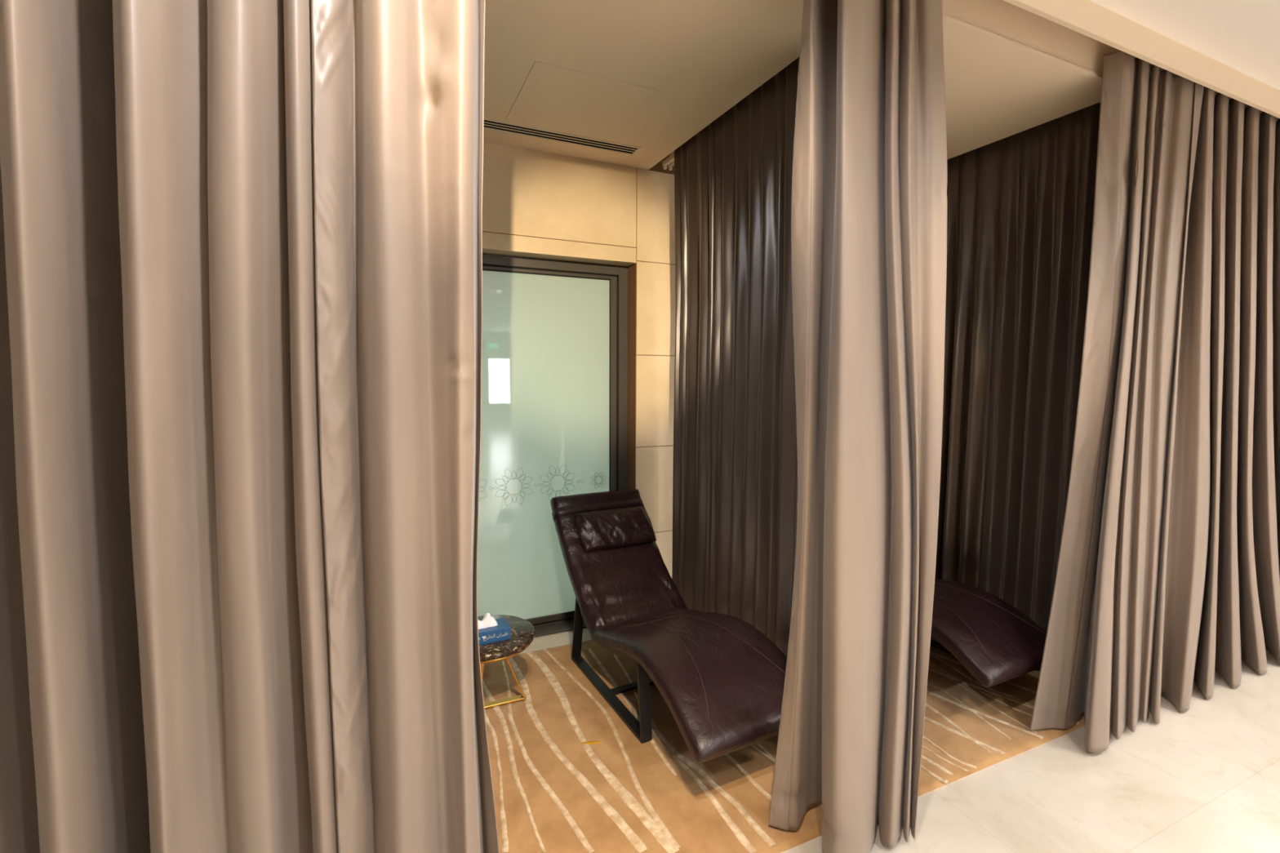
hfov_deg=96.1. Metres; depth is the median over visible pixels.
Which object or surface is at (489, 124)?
ceiling vent
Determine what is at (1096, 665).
curtain
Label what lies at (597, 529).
pillow
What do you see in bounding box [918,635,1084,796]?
rug
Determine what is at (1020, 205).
curtain
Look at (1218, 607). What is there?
curtain
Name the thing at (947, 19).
trim
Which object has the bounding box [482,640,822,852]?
rug
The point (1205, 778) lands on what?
floor
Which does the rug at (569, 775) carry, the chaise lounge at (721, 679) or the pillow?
the chaise lounge at (721, 679)
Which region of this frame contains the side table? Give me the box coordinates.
[477,614,534,709]
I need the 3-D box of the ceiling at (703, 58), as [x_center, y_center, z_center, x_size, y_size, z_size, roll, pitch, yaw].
[-0.273,-1.522,2.295,1.467,0.230,1.768,-2,5,-25]
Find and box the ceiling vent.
[484,117,642,155]
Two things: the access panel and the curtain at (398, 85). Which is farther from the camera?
the access panel
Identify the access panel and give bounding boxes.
[506,61,658,137]
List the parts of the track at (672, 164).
rail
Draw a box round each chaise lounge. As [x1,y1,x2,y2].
[550,488,786,762]
[930,578,1046,687]
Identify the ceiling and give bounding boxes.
[483,0,803,169]
[942,0,1134,159]
[1089,0,1279,90]
[1134,57,1278,121]
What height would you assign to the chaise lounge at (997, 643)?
0.816 m
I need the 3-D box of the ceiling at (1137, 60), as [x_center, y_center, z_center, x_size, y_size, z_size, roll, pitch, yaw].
[3.878,-1.667,4.193,4.360,0.230,1.768,-2,5,-25]
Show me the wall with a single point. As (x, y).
(536, 204)
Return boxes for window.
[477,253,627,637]
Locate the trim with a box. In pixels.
[942,13,1102,80]
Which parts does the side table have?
plate leg, leg frame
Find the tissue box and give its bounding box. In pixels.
[477,613,511,644]
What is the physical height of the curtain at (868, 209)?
2.742 m
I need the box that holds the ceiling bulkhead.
[1003,0,1279,118]
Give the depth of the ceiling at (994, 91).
2.29 m
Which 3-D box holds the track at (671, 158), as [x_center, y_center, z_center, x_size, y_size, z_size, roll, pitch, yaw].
[0.470,-1.534,2.583,0.022,0.244,1.595,-2,5,-25]
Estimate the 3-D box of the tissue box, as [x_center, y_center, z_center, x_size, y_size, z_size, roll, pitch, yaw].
[-0.695,0.877,2.520,0.230,0.114,0.111,-2,6,-26]
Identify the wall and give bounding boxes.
[482,142,675,577]
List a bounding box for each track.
[662,151,674,169]
[667,160,674,170]
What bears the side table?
on the rug at (569, 775)
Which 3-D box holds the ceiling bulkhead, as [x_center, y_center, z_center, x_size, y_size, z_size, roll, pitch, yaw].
[0.838,-1.496,1.664,19.000,0.300,0.018,-2,5,-25]
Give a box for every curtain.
[0,0,337,852]
[311,0,499,852]
[671,56,799,656]
[768,0,947,852]
[934,102,1100,671]
[1029,50,1204,752]
[1148,82,1279,724]
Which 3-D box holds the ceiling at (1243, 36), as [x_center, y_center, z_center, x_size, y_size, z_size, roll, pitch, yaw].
[3.439,-0.988,-3.990,19.000,0.100,12.470,-2,5,-25]
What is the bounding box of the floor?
[518,627,1279,852]
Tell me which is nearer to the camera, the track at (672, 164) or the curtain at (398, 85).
the curtain at (398, 85)
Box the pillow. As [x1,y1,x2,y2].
[574,506,656,552]
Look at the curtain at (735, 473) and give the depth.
2.69 m
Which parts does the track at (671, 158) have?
rail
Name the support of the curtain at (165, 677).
hanging from the ceiling bulkhead
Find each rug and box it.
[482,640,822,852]
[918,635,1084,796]
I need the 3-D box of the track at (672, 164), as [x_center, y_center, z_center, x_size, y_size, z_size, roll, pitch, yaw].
[0.503,-1.536,2.598,0.022,0.244,1.595,-2,5,-25]

